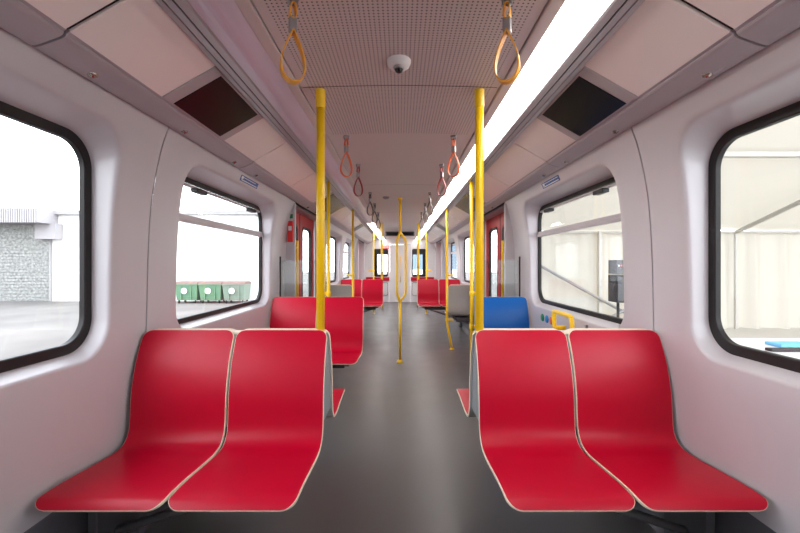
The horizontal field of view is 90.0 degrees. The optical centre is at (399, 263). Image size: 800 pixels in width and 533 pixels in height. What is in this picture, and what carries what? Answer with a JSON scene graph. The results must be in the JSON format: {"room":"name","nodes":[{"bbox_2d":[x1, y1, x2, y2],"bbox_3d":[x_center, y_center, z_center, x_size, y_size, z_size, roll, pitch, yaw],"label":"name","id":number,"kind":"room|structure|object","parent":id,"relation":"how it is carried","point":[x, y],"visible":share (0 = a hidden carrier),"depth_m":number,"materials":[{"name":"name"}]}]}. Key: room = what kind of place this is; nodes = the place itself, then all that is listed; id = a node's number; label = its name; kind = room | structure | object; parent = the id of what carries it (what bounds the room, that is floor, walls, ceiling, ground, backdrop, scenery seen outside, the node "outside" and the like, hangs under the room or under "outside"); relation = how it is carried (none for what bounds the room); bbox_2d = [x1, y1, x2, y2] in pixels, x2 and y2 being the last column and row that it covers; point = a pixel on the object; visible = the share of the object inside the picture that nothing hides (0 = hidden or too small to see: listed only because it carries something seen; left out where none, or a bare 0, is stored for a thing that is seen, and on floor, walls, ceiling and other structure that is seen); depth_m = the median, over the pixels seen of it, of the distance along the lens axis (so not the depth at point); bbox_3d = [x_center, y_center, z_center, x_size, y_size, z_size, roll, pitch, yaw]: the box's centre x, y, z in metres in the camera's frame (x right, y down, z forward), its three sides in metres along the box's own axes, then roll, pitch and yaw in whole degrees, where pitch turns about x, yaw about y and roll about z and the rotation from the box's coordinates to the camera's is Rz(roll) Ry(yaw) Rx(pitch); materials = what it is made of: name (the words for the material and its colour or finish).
{"room":"transit interior","nodes":[
{"label":"transit interior","id":0,"kind":"room"},
{"bbox_2d":[0,27,365,532],"bbox_3d":[-1.333,0.324,5.850,0.275,2.072,16.900,0,0,0],"label":"wall","id":1,"kind":"structure","parent":0,"point":[60,417],"depth_m":1.81,"materials":[{"name":"white plastic"}]},
{"bbox_2d":[0,101,91,372],"bbox_3d":[-1.406,-0.095,0.976,0.026,0.964,1.684,0,0,0],"label":"window","id":2,"kind":"structure","parent":1,"relation":"in","point":[81,332],"depth_m":1.75,"materials":[{"name":"black rubber"}]},
{"bbox_2d":[87,72,97,78],"bbox_3d":[-1.155,-0.706,1.500,0.038,0.016,0.038,0,0,0],"label":"lock","id":3,"kind":"object","parent":1,"relation":"attached to","point":[92,75],"visible":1,"depth_m":1.49,"materials":[{"name":"silver metal"}]},
{"bbox_2d":[24,437,225,532],"bbox_3d":[-1.380,1.160,5.850,0.160,0.400,16.900,0,0,0],"label":"baseboard","id":4,"kind":"structure","parent":1,"relation":"attached to","point":[55,522],"depth_m":1.62,"materials":[{"name":"black metal"}]},
{"bbox_2d":[0,0,369,243],"bbox_3d":[-1.280,-0.751,5.850,0.400,0.098,16.900,0,0,0],"label":"trim","id":5,"kind":"structure","parent":1,"relation":"attached to","point":[16,18],"depth_m":1.59,"materials":[{"name":"grey paint"}]},
{"bbox_2d":[177,177,262,323],"bbox_3d":[-1.387,-0.095,3.203,0.064,0.964,1.697,0,0,0],"label":"window","id":6,"kind":"structure","parent":1,"relation":"in","point":[198,188],"depth_m":3.15,"materials":[{"name":"black rubber"}]},
{"bbox_2d":[240,175,258,188],"bbox_3d":[-1.218,-0.663,3.240,0.020,0.042,0.360,0,0,0],"label":"sticker","id":7,"kind":"object","parent":1,"relation":"attached to","point":[243,178],"visible":1,"depth_m":3.22,"materials":[{"name":"blue"}]},
{"bbox_2d":[280,256,280,296],"bbox_3d":[-1.032,0.400,4.270,0.503,0.960,0.024,0,0,0],"label":"screen","id":8,"kind":"object","parent":1,"relation":"attached to","point":[280,256],"visible":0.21,"depth_m":4.26,"materials":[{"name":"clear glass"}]},
{"bbox_2d":[287,221,292,241],"bbox_3d":[-1.248,-0.370,4.550,0.064,0.240,0.035,0,0,0],"label":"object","id":9,"kind":"object","parent":1,"relation":"attached to","point":[290,223],"visible":0.96,"depth_m":4.54,"materials":[{"name":"red"}]},
{"bbox_2d":[296,205,315,296],"bbox_3d":[-1.326,0.325,5.514,0.269,2.080,1.842,0,0,0],"label":"door","id":10,"kind":"structure","parent":1,"relation":"in","point":[305,220],"depth_m":5.66,"materials":[{"name":"red paint"}]},
{"bbox_2d":[326,236,335,283],"bbox_3d":[-1.406,-0.095,7.875,0.026,0.964,1.682,0,0,0],"label":"window","id":11,"kind":"structure","parent":1,"relation":"in","point":[331,237],"depth_m":8.65,"materials":[{"name":"black rubber"}]},
{"bbox_2d":[343,242,349,278],"bbox_3d":[-1.387,-0.095,10.102,0.064,0.964,1.697,0,0,0],"label":"window","id":12,"kind":"structure","parent":1,"relation":"in","point":[346,243],"depth_m":10.83,"materials":[{"name":"black rubber"}]},
{"bbox_2d":[358,240,361,278],"bbox_3d":[-1.355,0.325,12.457,0.210,2.080,1.855,0,0,0],"label":"door","id":13,"kind":"structure","parent":1,"relation":"in","point":[358,240],"depth_m":13.35,"materials":[{"name":"red paint"}]},
{"bbox_2d":[303,85,496,225],"bbox_3d":[0.000,0.180,5.850,3.000,2.560,16.900,0,0,0],"label":"trim","id":14,"kind":"structure","parent":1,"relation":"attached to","point":[365,85],"depth_m":2.39,"materials":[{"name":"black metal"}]},
{"bbox_2d":[19,0,780,242],"bbox_3d":[0.000,-0.843,5.850,2.229,0.194,16.900,0,0,0],"label":"ceiling","id":15,"kind":"structure","parent":0,"point":[399,135],"depth_m":1.73,"materials":[{"name":"white"}]},
{"bbox_2d":[162,66,262,139],"bbox_3d":[-0.948,-0.819,2.110,0.240,0.141,0.630,0,0,0],"label":"display screen","id":16,"kind":"object","parent":15,"relation":"attached to","point":[209,98],"visible":0.98,"depth_m":2.03,"materials":[{"name":"grey glass"}]},
{"bbox_2d":[155,0,378,239],"bbox_3d":[-0.762,-0.897,5.850,0.120,0.066,16.900,0,0,0],"label":"trim","id":17,"kind":"structure","parent":15,"relation":"attached to","point":[181,12],"depth_m":1.82,"materials":[{"name":"grey metal"}]},
{"bbox_2d":[187,0,383,239],"bbox_3d":[-0.631,-0.895,5.850,0.140,0.070,16.880,0,0,0],"label":"light strip","id":18,"kind":"object","parent":15,"relation":"attached to","point":[224,18],"visible":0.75,"depth_m":1.82,"materials":[{"name":"grey plastic"}]},
{"bbox_2d":[367,223,383,239],"bbox_3d":[-0.631,-0.885,11.400,0.140,0.050,5.780,0,0,0],"label":"diffuser","id":19,"kind":"object","parent":18,"relation":"attached to","point":[372,225],"depth_m":10.08,"materials":[{"name":"white plastic"}]},
{"bbox_2d":[280,0,305,84],"bbox_3d":[-0.364,-0.762,1.360,0.084,0.293,0.032,0,0,-26],"label":"strap","id":20,"kind":"object","parent":15,"relation":"hanging from","point":[292,21],"visible":1,"depth_m":1.35,"materials":[{"name":"orange"}]},
{"bbox_2d":[314,192,344,214],"bbox_3d":[-0.948,-0.819,5.525,0.240,0.141,1.150,0,0,0],"label":"display screen","id":21,"kind":"object","parent":15,"relation":"attached to","point":[336,204],"visible":0.73,"depth_m":5.57,"materials":[{"name":"grey"}]},
{"bbox_2d":[340,135,352,176],"bbox_3d":[-0.380,-0.762,2.830,0.084,0.293,0.032,0,0,-26],"label":"strap","id":22,"kind":"object","parent":15,"relation":"hanging from","point":[346,137],"visible":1,"depth_m":2.82,"materials":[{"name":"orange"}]},
{"bbox_2d":[351,223,363,231],"bbox_3d":[-0.948,-0.819,9.020,0.240,0.141,0.640,0,0,0],"label":"display screen","id":23,"kind":"object","parent":15,"relation":"attached to","point":[361,225],"visible":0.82,"depth_m":8.96,"materials":[{"name":"grey plastic"}]},
{"bbox_2d":[353,164,362,196],"bbox_3d":[-0.380,-0.762,3.640,0.084,0.293,0.032,0,0,-26],"label":"strap","id":24,"kind":"object","parent":15,"relation":"hanging from","point":[357,165],"visible":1,"depth_m":3.63,"materials":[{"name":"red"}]},
{"bbox_2d":[367,192,373,215],"bbox_3d":[-0.380,-0.762,5.080,0.084,0.293,0.032,0,0,-26],"label":"strap","id":25,"kind":"object","parent":15,"relation":"hanging from","point":[369,193],"visible":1,"depth_m":5.07,"materials":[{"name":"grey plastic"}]},
{"bbox_2d":[372,203,377,222],"bbox_3d":[-0.380,-0.762,6.000,0.084,0.293,0.032,0,0,-26],"label":"strap","id":26,"kind":"object","parent":15,"relation":"hanging from","point":[373,203],"visible":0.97,"depth_m":5.99,"materials":[{"name":"grey"}]},
{"bbox_2d":[376,212,380,228],"bbox_3d":[-0.380,-0.762,7.000,0.084,0.293,0.032,0,0,-26],"label":"strap","id":27,"kind":"object","parent":15,"relation":"hanging from","point":[377,212],"visible":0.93,"depth_m":6.99,"materials":[{"name":"grey"}]},
{"bbox_2d":[387,54,410,73],"bbox_3d":[-0.005,-0.884,1.800,0.108,0.062,0.108,0,0,0],"label":"dome camera","id":28,"kind":"object","parent":15,"relation":"attached to","point":[398,63],"visible":1,"depth_m":1.77,"materials":[{"name":"white plastic"}]},
{"bbox_2d":[385,232,414,235],"bbox_3d":[0.000,-0.830,10.998,0.800,0.120,0.104,0,0,0],"label":"destination display","id":29,"kind":"object","parent":15,"relation":"hanging from","point":[386,233],"visible":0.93,"depth_m":10.95,"materials":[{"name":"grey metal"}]},
{"bbox_2d":[419,212,423,228],"bbox_3d":[0.380,-0.762,7.000,0.084,0.293,0.032,0,0,26],"label":"strap","id":30,"kind":"object","parent":15,"relation":"hanging from","point":[420,212],"visible":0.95,"depth_m":6.99,"materials":[{"name":"grey plastic"}]},
{"bbox_2d":[422,203,427,222],"bbox_3d":[0.380,-0.762,6.000,0.084,0.293,0.032,0,0,26],"label":"strap","id":31,"kind":"object","parent":15,"relation":"hanging from","point":[424,203],"visible":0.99,"depth_m":5.99,"materials":[{"name":"grey"}]},
{"bbox_2d":[426,192,432,215],"bbox_3d":[0.380,-0.762,5.080,0.084,0.293,0.032,0,0,26],"label":"strap","id":32,"kind":"object","parent":15,"relation":"hanging from","point":[429,193],"visible":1,"depth_m":5.07,"materials":[{"name":"grey plastic"}]},
{"bbox_2d":[437,164,446,196],"bbox_3d":[0.380,-0.762,3.640,0.084,0.293,0.032,0,0,26],"label":"strap","id":33,"kind":"object","parent":15,"relation":"hanging from","point":[440,165],"visible":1,"depth_m":3.63,"materials":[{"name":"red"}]},
{"bbox_2d":[436,223,448,231],"bbox_3d":[0.948,-0.819,9.020,0.240,0.141,0.640,0,0,0],"label":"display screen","id":34,"kind":"object","parent":15,"relation":"attached to","point":[438,225],"visible":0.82,"depth_m":8.96,"materials":[{"name":"grey plastic"}]},
{"bbox_2d":[447,135,459,176],"bbox_3d":[0.380,-0.762,2.830,0.084,0.293,0.032,0,0,26],"label":"strap","id":35,"kind":"object","parent":15,"relation":"hanging from","point":[453,137],"visible":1,"depth_m":2.82,"materials":[{"name":"orange"}]},
{"bbox_2d":[455,192,485,214],"bbox_3d":[0.948,-0.819,5.525,0.240,0.141,1.150,0,0,0],"label":"display screen","id":36,"kind":"object","parent":15,"relation":"attached to","point":[463,204],"visible":0.73,"depth_m":5.57,"materials":[{"name":"grey plastic"}]},
{"bbox_2d":[494,0,519,84],"bbox_3d":[0.364,-0.762,1.360,0.084,0.293,0.032,0,0,26],"label":"strap","id":37,"kind":"object","parent":15,"relation":"hanging from","point":[506,21],"visible":1,"depth_m":1.35,"materials":[{"name":"orange"}]},
{"bbox_2d":[416,0,612,239],"bbox_3d":[0.631,-0.895,5.850,0.140,0.070,16.880,0,0,0],"label":"light strip","id":38,"kind":"object","parent":15,"relation":"attached to","point":[575,18],"visible":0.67,"depth_m":1.82,"materials":[{"name":"white plastic"}]},
{"bbox_2d":[537,66,637,139],"bbox_3d":[0.948,-0.819,2.110,0.240,0.141,0.630,0,0,0],"label":"display screen","id":39,"kind":"object","parent":15,"relation":"attached to","point":[590,98],"visible":0.98,"depth_m":2.03,"materials":[{"name":"grey"}]},
{"bbox_2d":[143,302,656,532],"bbox_3d":[0.000,1.390,5.850,2.800,0.060,16.900,0,0,0],"label":"floor","id":40,"kind":"structure","parent":0,"point":[401,452],"depth_m":2.74,"materials":[{"name":"rubber"}]},
{"bbox_2d":[35,330,326,532],"bbox_3d":[-0.850,0.838,1.737,0.960,1.003,0.664,0,0,0],"label":"seat","id":41,"kind":"object","parent":40,"relation":"on","point":[267,387],"visible":1,"depth_m":1.92,"materials":[{"name":"red plastic"}]},
{"bbox_2d":[155,328,344,499],"bbox_3d":[-0.850,0.838,2.405,0.960,1.003,0.664,0,0,0],"label":"seat","id":42,"kind":"object","parent":40,"relation":"on","point":[333,396],"visible":0.08,"depth_m":2.15,"materials":[{"name":"red plastic"}]},
{"bbox_2d":[316,88,325,330],"bbox_3d":[-0.414,-0.275,2.085,0.052,1.263,0.052,0,0,0],"label":"pole","id":43,"kind":"object","parent":42,"relation":"on","point":[320,92],"visible":0.94,"depth_m":2.07,"materials":[{"name":"yellow metal"}]},
{"bbox_2d":[269,297,363,367],"bbox_3d":[-0.850,0.838,3.791,0.960,1.003,0.653,0,0,0],"label":"seat","id":44,"kind":"object","parent":40,"relation":"on","point":[343,315],"visible":0.45,"depth_m":4.01,"materials":[{"name":"red plastic"}]},
{"bbox_2d":[325,181,330,296],"bbox_3d":[-0.786,0.246,4.220,0.139,2.228,0.078,0,0,0],"label":"pole","id":45,"kind":"object","parent":40,"relation":"on","point":[328,292],"visible":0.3,"depth_m":4.20,"materials":[{"name":"yellow metal"}]},
{"bbox_2d":[326,285,351,296],"bbox_3d":[-1.023,0.838,6.839,0.481,1.003,0.653,0,0,0],"label":"seat","id":46,"kind":"object","parent":40,"relation":"on","point":[336,290],"visible":0.14,"depth_m":6.56,"materials":[{"name":"grey plastic"}]},
{"bbox_2d":[347,210,354,296],"bbox_3d":[-0.796,0.248,6.378,0.139,2.231,0.094,0,0,0],"label":"pole","id":47,"kind":"object","parent":40,"relation":"on","point":[352,275],"visible":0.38,"depth_m":6.38,"materials":[{"name":"yellow metal"}]},
{"bbox_2d":[340,279,382,312],"bbox_3d":[-0.850,0.838,8.517,0.960,1.003,0.664,0,0,0],"label":"seat","id":48,"kind":"object","parent":40,"relation":"on","point":[370,290],"visible":0.52,"depth_m":8.73,"materials":[{"name":"red plastic"}]},
{"bbox_2d":[381,223,382,279],"bbox_3d":[-0.405,-0.275,8.870,0.043,1.263,0.043,0,0,0],"label":"pole","id":49,"kind":"object","parent":48,"relation":"attached to","point":[381,223],"visible":0.92,"depth_m":8.86,"materials":[{"name":"yellow metal"}]},
{"bbox_2d":[368,232,374,313],"bbox_3d":[-0.773,0.246,10.950,0.179,2.228,0.078,0,0,0],"label":"pole","id":50,"kind":"object","parent":40,"relation":"on","point":[373,270],"visible":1,"depth_m":10.93,"materials":[{"name":"yellow metal"}]},
{"bbox_2d":[396,198,406,362],"bbox_3d":[0.019,0.223,5.550,0.150,2.274,0.167,0,0,0],"label":"pole","id":51,"kind":"object","parent":40,"relation":"on","point":[399,199],"visible":1,"depth_m":5.53,"materials":[{"name":"yellow metal"}]},
{"bbox_2d":[425,232,431,313],"bbox_3d":[0.773,0.246,10.950,0.179,2.228,0.078,0,0,0],"label":"pole","id":52,"kind":"object","parent":40,"relation":"on","point":[426,270],"visible":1,"depth_m":10.93,"materials":[{"name":"yellow metal"}]},
{"bbox_2d":[417,279,461,327],"bbox_3d":[0.862,0.838,8.517,0.960,1.003,0.664,0,0,0],"label":"seat","id":53,"kind":"object","parent":40,"relation":"on","point":[431,293],"visible":0.7,"depth_m":8.72,"materials":[{"name":"red plastic"}]},
{"bbox_2d":[417,223,418,279],"bbox_3d":[0.405,-0.275,8.870,0.043,1.263,0.043,0,0,0],"label":"pole","id":54,"kind":"object","parent":53,"relation":"attached to","point":[417,223],"visible":0.92,"depth_m":8.86,"materials":[{"name":"yellow metal"}]},
{"bbox_2d":[445,210,453,349],"bbox_3d":[0.796,0.248,6.378,0.139,2.231,0.094,0,0,0],"label":"pole","id":55,"kind":"object","parent":40,"relation":"on","point":[447,275],"visible":1,"depth_m":6.38,"materials":[{"name":"yellow metal"}]},
{"bbox_2d":[445,285,473,341],"bbox_3d":[1.035,0.838,6.839,0.481,1.003,0.653,0,0,0],"label":"seat","id":56,"kind":"object","parent":40,"relation":"on","point":[458,295],"visible":0.64,"depth_m":6.62,"materials":[{"name":"grey plastic"}]},
{"bbox_2d":[469,181,474,353],"bbox_3d":[0.786,0.246,4.220,0.139,2.228,0.078,0,0,0],"label":"pole","id":57,"kind":"object","parent":40,"relation":"on","point":[471,292],"visible":0.68,"depth_m":4.20,"materials":[{"name":"yellow metal"}]},
{"bbox_2d":[484,297,529,327],"bbox_3d":[1.075,0.838,3.791,0.481,1.003,0.653,0,0,0],"label":"seat","id":58,"kind":"object","parent":40,"relation":"on","point":[499,312],"visible":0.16,"depth_m":4.03,"materials":[{"name":"blue plastic"}]},
{"bbox_2d":[457,328,646,451],"bbox_3d":[0.862,0.838,2.405,0.960,1.003,0.664,0,0,0],"label":"seat","id":59,"kind":"object","parent":40,"relation":"on","point":[468,397],"visible":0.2,"depth_m":2.14,"materials":[{"name":"plastic"}]},
{"bbox_2d":[474,88,483,332],"bbox_3d":[0.414,-0.275,2.085,0.052,1.263,0.052,0,0,0],"label":"pole","id":60,"kind":"object","parent":59,"relation":"on","point":[479,92],"visible":0.95,"depth_m":2.07,"materials":[{"name":"yellow metal"}]},
{"bbox_2d":[475,330,767,532],"bbox_3d":[0.862,0.838,1.737,0.960,1.003,0.664,0,0,0],"label":"seat","id":61,"kind":"object","parent":40,"relation":"on","point":[534,387],"visible":1,"depth_m":1.92,"materials":[{"name":"red plastic"}]},
{"bbox_2d":[364,238,435,301],"bbox_3d":[0.000,0.150,14.330,2.940,2.420,0.060,0,0,0],"label":"wall","id":62,"kind":"structure","parent":0,"point":[368,253],"depth_m":14.30,"materials":[{"name":"white paint"}]},
{"bbox_2d":[366,277,388,280],"bbox_3d":[-0.795,0.532,14.249,0.830,0.135,0.098,0,0,0],"label":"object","id":63,"kind":"object","parent":62,"relation":"attached to","point":[384,278],"visible":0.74,"depth_m":14.20,"materials":[{"name":"red plastic"}]},
{"bbox_2d":[374,249,387,276],"bbox_3d":[-0.680,-0.040,14.328,0.500,1.000,0.045,0,0,0],"label":"window","id":64,"kind":"structure","parent":62,"relation":"in","point":[376,251],"depth_m":14.31,"materials":[{"name":"black rubber"}]},
{"bbox_2d":[375,250,386,254],"bbox_3d":[-0.675,-0.425,14.318,0.450,0.170,0.025,0,0,0],"label":"roller blind","id":65,"kind":"object","parent":64,"relation":"attached to","point":[377,252],"depth_m":14.30,"materials":[{"name":"black plastic"}]},
{"bbox_2d":[383,282,388,295],"bbox_3d":[-0.680,0.890,14.272,0.540,0.500,0.052,0,0,0],"label":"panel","id":66,"kind":"object","parent":62,"relation":"attached to","point":[385,284],"visible":0.46,"depth_m":14.25,"materials":[{"name":"white plastic"}]},
{"bbox_2d":[390,245,409,301],"bbox_3d":[0.000,0.335,14.287,0.730,2.050,0.096,0,0,0],"label":"door","id":67,"kind":"structure","parent":62,"relation":"in","point":[393,298],"depth_m":14.30,"materials":[{"name":"white plastic"}]},
{"bbox_2d":[411,282,416,295],"bbox_3d":[0.680,0.890,14.272,0.540,0.500,0.052,0,0,0],"label":"cabinet","id":68,"kind":"object","parent":62,"relation":"attached to","point":[413,284],"visible":0.46,"depth_m":14.25,"materials":[{"name":"white plastic"}]},
{"bbox_2d":[412,249,425,276],"bbox_3d":[0.680,-0.040,14.328,0.500,1.000,0.045,0,0,0],"label":"window","id":69,"kind":"structure","parent":62,"relation":"in","point":[414,251],"depth_m":14.31,"materials":[{"name":"black rubber"}]},
{"bbox_2d":[413,250,424,254],"bbox_3d":[0.685,-0.425,14.318,0.450,0.170,0.025,0,0,0],"label":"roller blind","id":70,"kind":"object","parent":69,"relation":"attached to","point":[421,252],"depth_m":14.30,"materials":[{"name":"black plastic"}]},
{"bbox_2d":[411,277,433,280],"bbox_3d":[0.795,0.532,14.249,0.830,0.135,0.098,0,0,0],"label":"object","id":71,"kind":"object","parent":62,"relation":"attached to","point":[412,278],"visible":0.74,"depth_m":14.20,"materials":[{"name":"red plastic"}]},
{"bbox_2d":[421,0,644,239],"bbox_3d":[0.762,-0.897,5.850,0.120,0.066,16.900,0,0,0],"label":"trim","id":72,"kind":"structure","parent":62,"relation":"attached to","point":[617,12],"depth_m":1.82,"materials":[{"name":"grey metal"}]},
{"bbox_2d":[434,27,799,532],"bbox_3d":[1.333,0.324,5.850,0.275,2.072,16.900,0,0,0],"label":"wall","id":73,"kind":"structure","parent":0,"point":[738,416],"depth_m":1.81,"materials":[{"name":"white plastic"}]},
{"bbox_2d":[438,240,441,278],"bbox_3d":[1.355,0.325,12.457,0.210,2.080,1.855,0,0,0],"label":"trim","id":74,"kind":"structure","parent":73,"relation":"in","point":[441,240],"depth_m":13.35,"materials":[{"name":"red paint"}]},
{"bbox_2d":[450,242,456,278],"bbox_3d":[1.387,-0.095,10.102,0.064,0.964,1.697,0,0,0],"label":"window","id":75,"kind":"structure","parent":73,"relation":"in","point":[453,243],"depth_m":10.83,"materials":[{"name":"black rubber"}]},
{"bbox_2d":[464,236,473,283],"bbox_3d":[1.406,-0.095,7.875,0.026,0.964,1.682,0,0,0],"label":"window","id":76,"kind":"structure","parent":73,"relation":"in","point":[467,237],"depth_m":8.65,"materials":[{"name":"black rubber"}]},
{"bbox_2d":[484,205,503,296],"bbox_3d":[1.326,0.325,5.514,0.269,2.080,1.842,0,0,0],"label":"door","id":77,"kind":"structure","parent":73,"relation":"in","point":[494,220],"depth_m":5.66,"materials":[{"name":"red paint"}]},
{"bbox_2d":[519,256,519,296],"bbox_3d":[1.032,0.400,4.270,0.503,0.960,0.024,0,0,0],"label":"screen","id":78,"kind":"object","parent":73,"relation":"attached to","point":[519,256],"visible":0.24,"depth_m":4.26,"materials":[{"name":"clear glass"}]},
{"bbox_2d":[541,175,559,188],"bbox_3d":[1.218,-0.663,3.240,0.020,0.042,0.360,0,0,0],"label":"sticker","id":79,"kind":"object","parent":73,"relation":"attached to","point":[556,178],"visible":1,"depth_m":3.22,"materials":[{"name":"blue"}]},
{"bbox_2d":[552,310,587,329],"bbox_3d":[1.270,0.478,3.020,0.104,0.233,0.417,0,0,0],"label":"grab bar","id":80,"kind":"object","parent":73,"relation":"attached to","point":[554,312],"visible":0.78,"depth_m":3.09,"materials":[{"name":"yellow metal"}]},
{"bbox_2d":[537,177,622,323],"bbox_3d":[1.387,-0.095,3.203,0.064,0.964,1.697,0,0,0],"label":"window","id":81,"kind":"structure","parent":73,"relation":"in","point":[600,188],"depth_m":3.15,"materials":[{"name":"black rubber"}]},
{"bbox_2d":[452,318,775,532],"bbox_3d":[1.380,1.160,5.850,0.160,0.400,16.900,0,0,0],"label":"baseboard","id":82,"kind":"structure","parent":73,"relation":"attached to","point":[725,522],"depth_m":1.63,"materials":[{"name":"black metal"}]},
{"bbox_2d":[430,0,799,243],"bbox_3d":[1.280,-0.751,5.850,0.400,0.098,16.900,0,0,0],"label":"trim","id":83,"kind":"structure","parent":73,"relation":"attached to","point":[783,18],"depth_m":1.59,"materials":[{"name":"grey paint"}]},
{"bbox_2d":[702,72,712,78],"bbox_3d":[1.155,-0.706,1.500,0.038,0.016,0.038,0,0,0],"label":"lock","id":84,"kind":"object","parent":73,"relation":"attached to","point":[706,75],"visible":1,"depth_m":1.49,"materials":[{"name":"silver metal"}]},
{"bbox_2d":[708,101,799,372],"bbox_3d":[1.406,-0.095,0.976,0.026,0.964,1.684,0,0,0],"label":"window","id":85,"kind":"structure","parent":73,"relation":"in","point":[718,332],"depth_m":1.76,"materials":[{"name":"black rubber"}]},
{"label":"outside","id":86,"kind":"structure","parent":0,"visible":0},
{"bbox_2d":[0,272,496,358],"bbox_3d":[5.000,2.410,40.000,170.000,0.001,160.000,0,0,0],"label":"ground","id":87,"kind":"structure","parent":86,"point":[25,326],"depth_m":17.69,"materials":[{"name":"grey concrete"}]},
{"bbox_2d":[0,208,257,300],"bbox_3d":[-29.600,-0.515,29.300,40.800,5.850,9.800,0,0,0],"label":"building","id":88,"kind":"structure","parent":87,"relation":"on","point":[39,248],"depth_m":26.00,"materials":[{"name":"grey"}]},
{"bbox_2d":[0,225,48,300],"bbox_3d":[-27.375,-0.065,25.910,9.250,4.950,0.160,0,0,0],"label":"wall","id":89,"kind":"structure","parent":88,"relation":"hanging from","point":[24,259],"depth_m":25.88,"materials":[{"name":"grey stone"}]},
{"bbox_2d":[176,281,201,302],"bbox_3d":[-13.050,1.735,24.900,1.420,1.350,1.160,0,0,0],"label":"waste bin","id":90,"kind":"object","parent":87,"relation":"on","point":[185,290],"visible":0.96,"depth_m":24.42,"materials":[{"name":"green plastic"}]},
{"bbox_2d":[198,281,224,302],"bbox_3d":[-11.600,1.735,24.900,1.420,1.350,1.160,0,0,0],"label":"waste bin","id":91,"kind":"object","parent":87,"relation":"on","point":[208,290],"visible":0.98,"depth_m":24.42,"materials":[{"name":"green plastic"}]},
{"bbox_2d":[221,281,251,302],"bbox_3d":[-10.150,1.735,24.900,1.420,1.350,1.160,0,0,0],"label":"waste bin","id":92,"kind":"object","parent":87,"relation":"on","point":[232,290],"visible":0.91,"depth_m":24.43,"materials":[{"name":"green plastic"}]},
{"bbox_2d":[403,244,456,277],"bbox_3d":[3.750,-0.090,46.950,6.900,5.000,6.100,0,0,0],"label":"building","id":93,"kind":"structure","parent":87,"relation":"on","point":[454,259],"depth_m":44.00,"materials":[{"name":"blue"}]},
{"bbox_2d":[724,327,799,337],"bbox_3d":[12.810,1.925,1.000,22.380,0.970,26.000,0,0,0],"label":"platform","id":94,"kind":"object","parent":87,"relation":"on","point":[741,332],"depth_m":8.41,"materials":[{"name":"grey"}]},
{"bbox_2d":[608,260,623,317],"bbox_3d":[3.307,0.690,5.948,0.611,1.500,0.597,0,0,0],"label":"loudspeaker","id":95,"kind":"object","parent":94,"relation":"on","point":[615,267],"visible":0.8,"depth_m":5.91,"materials":[{"name":"black plastic"}]},
{"bbox_2d":[618,277,623,300],"bbox_3d":[3.270,0.365,5.869,0.140,0.350,0.006,0,0,0],"label":"grille","id":96,"kind":"object","parent":95,"relation":"attached to","point":[620,279],"depth_m":5.87,"materials":[{"name":"grey metal"}]},
{"bbox_2d":[494,115,799,328],"bbox_3d":[12.000,-1.608,3.069,20.000,6.097,12.139,0,0,0],"label":"wall","id":97,"kind":"structure","parent":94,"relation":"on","point":[760,170],"depth_m":8.90,"materials":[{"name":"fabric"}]},
{"bbox_2d":[542,233,799,328],"bbox_3d":[12.100,0.350,9.001,19.800,2.180,0.276,0,0,0],"label":"curtain","id":98,"kind":"object","parent":97,"relation":"hanging from","point":[760,272],"depth_m":9.01,"materials":[{"name":"fabric"}]},
{"bbox_2d":[730,338,799,358],"bbox_3d":[3.375,1.035,3.000,1.650,0.810,0.800,0,0,0],"label":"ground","id":99,"kind":"structure","parent":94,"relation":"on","point":[757,343],"depth_m":3.21,"materials":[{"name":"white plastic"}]},
{"bbox_2d":[765,341,799,346],"bbox_3d":[2.990,0.617,3.070,0.260,0.023,0.140,0,0,0],"label":"notebook","id":100,"kind":"object","parent":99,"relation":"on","point":[773,343],"visible":0.86,"depth_m":3.04,"materials":[{"name":"blue paper"}]},
{"bbox_2d":[765,347,799,351],"bbox_3d":[2.830,0.618,2.890,0.340,0.020,0.060,0,0,0],"label":"tablet","id":101,"kind":"object","parent":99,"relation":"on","point":[772,349],"visible":1,"depth_m":2.86,"materials":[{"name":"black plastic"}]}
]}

